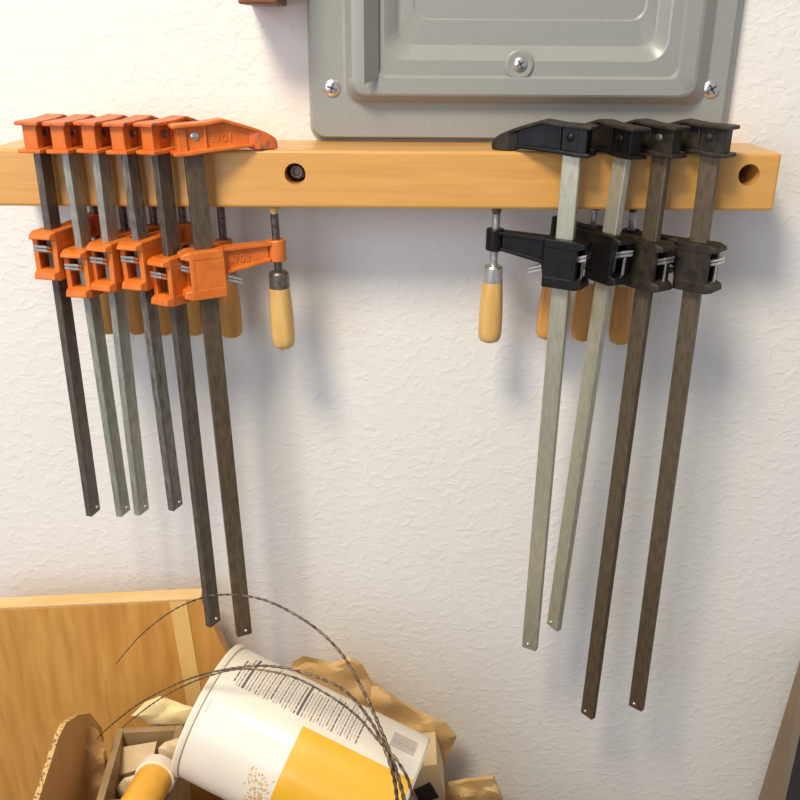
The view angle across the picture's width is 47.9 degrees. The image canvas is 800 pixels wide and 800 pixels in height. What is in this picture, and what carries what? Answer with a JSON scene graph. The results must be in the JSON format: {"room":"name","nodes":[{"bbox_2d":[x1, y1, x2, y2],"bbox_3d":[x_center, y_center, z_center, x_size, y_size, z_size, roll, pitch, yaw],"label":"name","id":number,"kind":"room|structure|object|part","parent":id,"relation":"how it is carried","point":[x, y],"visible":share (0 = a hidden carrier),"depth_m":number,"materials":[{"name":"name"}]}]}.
{"room":"woodworking shop","nodes":[
{"label":"woodworking shop","id":0,"kind":"room"},
{"bbox_2d":[0,0,799,799],"bbox_3d":[0.002,-0.358,0.739,3.200,2.600,0.080,0,22,0],"label":"wall","id":1,"kind":"structure","parent":0,"point":[385,458],"depth_m":0.86,"materials":[{"name":"white paint"}]},
{"bbox_2d":[238,0,286,5],"bbox_3d":[-0.104,-0.375,0.656,0.028,0.160,0.062,0,22,0],"label":"wooden bracket","id":2,"kind":"object","parent":1,"relation":"attached to","point":[244,2],"visible":1,"depth_m":0.66,"materials":[{"name":"brown wood"}]},
{"bbox_2d":[0,139,780,210],"bbox_3d":[-0.012,-0.184,0.730,0.610,0.044,0.070,0,22,0],"label":"rail","id":3,"kind":"object","parent":1,"relation":"attached to","point":[296,173],"visible":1,"depth_m":0.70,"materials":[{"name":"brown wood"}]},
{"bbox_2d":[14,114,112,516],"bbox_3d":[-0.265,-0.065,0.754,0.021,0.336,0.089,6,23,13],"label":"clamp","id":4,"kind":"object","parent":3,"relation":"hanging from","point":[48,241],"visible":0.63,"depth_m":0.71,"materials":[{"name":"metal"}]},
{"bbox_3d":[-0.269,-0.118,0.711,0.012,0.018,0.047,6,23,13],"label":"clutch plate","id":5,"kind":"part","parent":4,"relation":"part of","materials":[{"name":"metal"}]},
{"bbox_3d":[-0.269,-0.115,0.712,0.012,0.018,0.047,6,23,13],"label":"clutch plate","id":6,"kind":"part","parent":4,"relation":"part of","materials":[{"name":"metal"}]},
{"bbox_3d":[-0.256,-0.083,0.783,0.020,0.052,0.020,6,23,13],"label":"handle","id":7,"kind":"part","parent":4,"relation":"part of","materials":[{"name":"brown wood"}]},
{"bbox_2d":[42,114,144,516],"bbox_3d":[-0.240,-0.064,0.754,0.021,0.336,0.089,6,23,15],"label":"clamp","id":8,"kind":"object","parent":3,"relation":"hanging from","point":[66,137],"visible":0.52,"depth_m":0.72,"materials":[{"name":"grey metal"}]},
{"bbox_3d":[-0.246,-0.105,0.716,0.012,0.018,0.047,6,23,15],"label":"clutch plate","id":9,"kind":"part","parent":8,"relation":"part of","materials":[{"name":"metal"}]},
{"bbox_3d":[-0.246,-0.102,0.717,0.012,0.018,0.047,6,23,15],"label":"clutch plate","id":10,"kind":"part","parent":8,"relation":"part of","materials":[{"name":"metal"}]},
{"bbox_3d":[-0.231,-0.083,0.782,0.020,0.052,0.020,6,23,15],"label":"handle","id":11,"kind":"part","parent":8,"relation":"part of","materials":[{"name":"brown wood"}]},
{"bbox_2d":[73,114,171,515],"bbox_3d":[-0.218,-0.065,0.753,0.021,0.334,0.089,8,24,18],"label":"clamp","id":12,"kind":"object","parent":3,"relation":"hanging from","point":[106,262],"visible":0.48,"depth_m":0.71,"materials":[{"name":"grey metal"}]},
{"bbox_3d":[-0.225,-0.109,0.714,0.012,0.018,0.047,8,24,18],"label":"clutch plate","id":13,"kind":"part","parent":12,"relation":"part of","materials":[{"name":"metal"}]},
{"bbox_3d":[-0.225,-0.107,0.715,0.012,0.018,0.047,8,24,18],"label":"clutch plate","id":14,"kind":"part","parent":12,"relation":"part of","materials":[{"name":"metal"}]},
{"bbox_3d":[-0.206,-0.082,0.781,0.020,0.052,0.020,8,24,18],"label":"handle","id":15,"kind":"part","parent":12,"relation":"part of","materials":[{"name":"brown wood"}]},
{"bbox_2d":[102,115,202,510],"bbox_3d":[-0.192,-0.066,0.752,0.021,0.329,0.089,7,24,20],"label":"clamp","id":16,"kind":"object","parent":3,"relation":"hanging from","point":[135,251],"visible":0.66,"depth_m":0.71,"materials":[{"name":"metal"}]},
{"bbox_3d":[-0.201,-0.110,0.713,0.012,0.018,0.047,7,24,20],"label":"clutch plate","id":17,"kind":"part","parent":16,"relation":"part of","materials":[{"name":"metal"}]},
{"bbox_3d":[-0.201,-0.108,0.714,0.012,0.018,0.047,7,24,20],"label":"clutch plate","id":18,"kind":"part","parent":16,"relation":"part of","materials":[{"name":"metal"}]},
{"bbox_3d":[-0.180,-0.082,0.780,0.020,0.052,0.020,7,24,20],"label":"handle","id":19,"kind":"part","parent":16,"relation":"part of","materials":[{"name":"brown wood"}]},
{"bbox_2d":[133,115,242,627],"bbox_3d":[-0.164,-0.009,0.773,0.021,0.452,0.089,13,26,30],"label":"clamp","id":20,"kind":"object","parent":3,"relation":"hanging from","point":[170,281],"visible":0.63,"depth_m":0.74,"materials":[{"name":"metal"}]},
{"bbox_3d":[-0.177,-0.098,0.717,0.012,0.018,0.047,13,26,30],"label":"clutch plate","id":21,"kind":"part","parent":20,"relation":"part of","materials":[{"name":"metal"}]},
{"bbox_3d":[-0.177,-0.096,0.718,0.012,0.018,0.047,13,26,30],"label":"clutch plate","id":22,"kind":"part","parent":20,"relation":"part of","materials":[{"name":"metal"}]},
{"bbox_3d":[-0.147,-0.080,0.775,0.020,0.052,0.020,13,26,30],"label":"handle","id":23,"kind":"part","parent":20,"relation":"part of","materials":[{"name":"brown wood"}]},
{"bbox_2d":[167,117,294,636],"bbox_3d":[-0.131,0.002,0.762,0.090,0.461,0.021,-9,24,-21],"label":"clamp","id":24,"kind":"object","parent":3,"relation":"hanging from","point":[208,267],"visible":1,"depth_m":0.72,"materials":[{"name":"metal"}]},
{"bbox_3d":[-0.149,-0.101,0.711,0.047,0.018,0.012,-11,24,-22],"label":"clutch plate","id":25,"kind":"part","parent":24,"relation":"part of","materials":[{"name":"metal"}]},
{"bbox_3d":[-0.149,-0.099,0.712,0.047,0.018,0.012,-11,24,-22],"label":"clutch plate","id":26,"kind":"part","parent":24,"relation":"part of","materials":[{"name":"metal"}]},
{"bbox_3d":[-0.098,-0.068,0.748,0.020,0.052,0.020,-11,24,-22],"label":"handle","id":27,"kind":"part","parent":24,"relation":"part of","materials":[{"name":"brown wood"}]},
{"bbox_2d":[478,118,598,650],"bbox_3d":[0.105,0.008,0.767,0.089,0.475,0.021,13,25,26],"label":"clamp","id":28,"kind":"object","parent":3,"relation":"hanging from","point":[561,257],"visible":1,"depth_m":0.72,"materials":[{"name":"metal"}]},
{"bbox_3d":[0.076,-0.074,0.751,0.020,0.052,0.020,13,25,26],"label":"handle","id":29,"kind":"part","parent":28,"relation":"part of","materials":[{"name":"brown wood"}]},
{"bbox_3d":[0.125,-0.106,0.709,0.047,0.018,0.012,13,25,26],"label":"clutch plate","id":30,"kind":"part","parent":28,"relation":"part of","materials":[{"name":"metal"}]},
{"bbox_3d":[0.125,-0.109,0.708,0.047,0.018,0.012,13,25,26],"label":"clutch plate","id":31,"kind":"part","parent":28,"relation":"part of","materials":[{"name":"metal"}]},
{"bbox_2d":[536,119,650,631],"bbox_3d":[0.146,-0.005,0.772,0.032,0.453,0.091,-14,26,-31],"label":"clamp","id":32,"kind":"object","parent":3,"relation":"hanging from","point":[608,264],"visible":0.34,"depth_m":0.72,"materials":[{"name":"metal"}]},
{"bbox_3d":[0.129,-0.078,0.775,0.020,0.052,0.020,-10,26,-30],"label":"handle","id":33,"kind":"part","parent":32,"relation":"part of","materials":[{"name":"brown wood"}]},
{"bbox_3d":[0.161,-0.111,0.711,0.012,0.018,0.047,-10,26,-30],"label":"clutch plate","id":34,"kind":"part","parent":32,"relation":"part of","materials":[{"name":"metal"}]},
{"bbox_3d":[0.161,-0.114,0.710,0.012,0.018,0.047,-10,26,-30],"label":"clutch plate","id":35,"kind":"part","parent":32,"relation":"part of","materials":[{"name":"metal"}]},
{"bbox_2d":[571,118,690,719],"bbox_3d":[0.176,0.043,0.791,0.021,0.556,0.089,-15,27,-34],"label":"clamp","id":36,"kind":"object","parent":3,"relation":"hanging from","point":[649,265],"visible":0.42,"depth_m":0.74,"materials":[{"name":"metal"}]},
{"bbox_3d":[0.158,-0.076,0.772,0.020,0.052,0.020,-15,27,-34],"label":"handle","id":37,"kind":"part","parent":36,"relation":"part of","materials":[{"name":"brown wood"}]},
{"bbox_3d":[0.193,-0.106,0.712,0.012,0.018,0.047,-15,27,-34],"label":"clutch plate","id":38,"kind":"part","parent":36,"relation":"part of","materials":[{"name":"metal"}]},
{"bbox_3d":[0.193,-0.109,0.711,0.012,0.018,0.047,-15,27,-34],"label":"clutch plate","id":39,"kind":"part","parent":36,"relation":"part of","materials":[{"name":"metal"}]},
{"bbox_2d":[609,118,739,711],"bbox_3d":[0.213,0.040,0.785,0.089,0.546,0.021,19,29,38],"label":"clamp","id":40,"kind":"object","parent":3,"relation":"hanging from","point":[694,268],"visible":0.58,"depth_m":0.73,"materials":[{"name":"metal"}]},
{"bbox_3d":[0.189,-0.073,0.764,0.020,0.052,0.020,19,29,38],"label":"handle","id":41,"kind":"part","parent":40,"relation":"part of","materials":[{"name":"brown wood"}]},
{"bbox_3d":[0.230,-0.105,0.711,0.047,0.018,0.012,19,29,38],"label":"clutch plate","id":42,"kind":"part","parent":40,"relation":"part of","materials":[{"name":"metal"}]},
{"bbox_3d":[0.230,-0.107,0.710,0.047,0.018,0.012,19,29,38],"label":"clutch plate","id":43,"kind":"part","parent":40,"relation":"part of","materials":[{"name":"metal"}]},
{"bbox_2d":[307,0,743,139],"bbox_3d":[0.100,-0.388,0.662,0.346,0.384,0.039,0,22,0],"label":"electrical panel","id":44,"kind":"object","parent":1,"relation":"attached to","point":[379,69],"visible":0.96,"depth_m":0.71,"materials":[{"name":"grey metal"}]},
{"bbox_3d":[-0.009,1.480,-0.235,3.200,0.060,3.280,0,22,0],"label":"floor","id":45,"kind":"structure","parent":0,"visible":0},
{"bbox_2d":[0,588,229,799],"bbox_3d":[-0.295,0.534,1.002,0.277,0.745,0.017,-2,22,-5],"label":"wooden board","id":46,"kind":"object","parent":45,"relation":"on","point":[59,654],"visible":0.5,"depth_m":0.88,"materials":[{"name":"brown wood"}]},
{"bbox_2d":[758,662,799,799],"bbox_3d":[0.478,0.574,1.018,0.189,0.668,0.088,0,22,0],"label":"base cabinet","id":47,"kind":"object","parent":45,"relation":"on","point":[782,777],"visible":1,"depth_m":0.95,"materials":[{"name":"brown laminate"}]},
{"bbox_3d":[-0.120,0.740,0.894,0.570,0.449,0.310,0,22,0],"label":"bin","id":48,"kind":"object","parent":45,"relation":"on","visible":0},
{"bbox_2d":[292,656,456,767],"bbox_3d":[-0.027,0.367,0.939,0.173,0.234,0.025,0,22,0],"label":"paper bag","id":49,"kind":"object","parent":48,"relation":"in","point":[383,702],"visible":0.1,"depth_m":0.91,"materials":[{"name":"brown paper"}]},
{"bbox_2d":[408,731,444,799],"bbox_3d":[0.025,0.402,0.923,0.047,0.115,0.047,0,22,0],"label":"carton","id":50,"kind":"object","parent":48,"relation":"in","point":[429,783],"visible":0.7,"depth_m":0.89,"materials":[{"name":"cardboard"}]},
{"bbox_2d":[445,775,502,799],"bbox_3d":[0.074,0.452,0.964,0.072,0.124,0.021,0,22,0],"label":"kraft paper","id":51,"kind":"object","parent":48,"relation":"in","point":[483,787],"visible":0.93,"depth_m":0.94,"materials":[{"name":"brown paper"}]},
{"bbox_3d":[-0.120,0.705,0.863,0.500,0.508,0.240,0,22,0],"label":"wood offcut","id":52,"kind":"object","parent":48,"relation":"in","visible":0},
{"bbox_2d":[33,713,103,799],"bbox_3d":[-0.283,0.352,0.793,0.022,0.194,0.122,3,22,5],"label":"cardboard sheet","id":53,"kind":"object","parent":52,"relation":"on","point":[63,776],"visible":0.69,"depth_m":0.76,"materials":[{"name":"brown cardboard"}]},
{"bbox_2d":[85,725,107,799],"bbox_3d":[-0.287,0.341,0.809,0.052,0.127,0.009,0,22,0],"label":"paper","id":54,"kind":"object","parent":53,"relation":"in","point":[95,749],"visible":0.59,"depth_m":0.80,"materials":[{"name":"paper"}]},
{"bbox_2d":[96,725,190,799],"bbox_3d":[-0.229,0.379,0.818,0.060,0.125,0.092,-1,22,-4],"label":"box","id":55,"kind":"object","parent":52,"relation":"on","point":[124,737],"visible":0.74,"depth_m":0.82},
{"bbox_2d":[116,775,134,798],"bbox_3d":[-0.240,0.348,0.799,0.029,0.038,0.008,0,22,0],"label":"tissue","id":56,"kind":"object","parent":55,"relation":"in","point":[123,785],"visible":0.21,"depth_m":0.80,"materials":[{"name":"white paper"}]},
{"bbox_2d":[119,741,158,779],"bbox_3d":[-0.239,0.329,0.821,0.034,0.030,0.023,0,22,0],"label":"box","id":57,"kind":"object","parent":55,"relation":"in","point":[132,756],"visible":0.74,"depth_m":0.82,"materials":[{"name":"beige cardboard"}]},
{"bbox_2d":[120,754,176,799],"bbox_3d":[-0.211,0.329,0.730,0.034,0.044,0.093,3,22,6],"label":"bottle","id":58,"kind":"object","parent":55,"relation":"in","point":[153,779],"visible":0.89,"depth_m":0.74,"materials":[{"name":"yellow plastic"}]},
{"bbox_2d":[131,696,192,726],"bbox_3d":[-0.220,0.292,0.836,0.062,0.037,0.012,0,22,0],"label":"paper","id":59,"kind":"object","parent":55,"relation":"on","point":[164,712],"visible":0.96,"depth_m":0.83,"materials":[{"name":"beige paper"}]},
{"bbox_2d":[158,738,178,757],"bbox_3d":[-0.205,0.320,0.811,0.026,0.035,0.009,0,22,0],"label":"tissue","id":60,"kind":"object","parent":55,"relation":"in","point":[168,747],"visible":0.48,"depth_m":0.81,"materials":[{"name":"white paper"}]},
{"bbox_3d":[-0.008,0.425,0.785,0.090,0.070,0.080,3,22,5],"label":"wood offcut","id":61,"kind":"object","parent":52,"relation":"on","visible":0},
{"bbox_2d":[97,593,429,799],"bbox_3d":[-0.114,0.275,0.745,0.333,0.225,0.149,7,23,15],"label":"bucket","id":62,"kind":"object","parent":61,"relation":"on","point":[247,734],"depth_m":0.72,"materials":[{"name":"white plastic"}]},
{"bbox_3d":[-0.116,0.244,0.725,0.326,0.151,0.070,12,25,26],"label":"wire coil","id":63,"kind":"part","parent":62,"relation":"part of","materials":[{"name":"grey metal"}]},
{"bbox_3d":[-0.051,0.322,0.722,0.096,0.057,0.077,23,68,8],"label":"yellow panel","id":64,"kind":"part","parent":62,"relation":"part of","materials":[{"name":"yellow plastic"}]}
]}

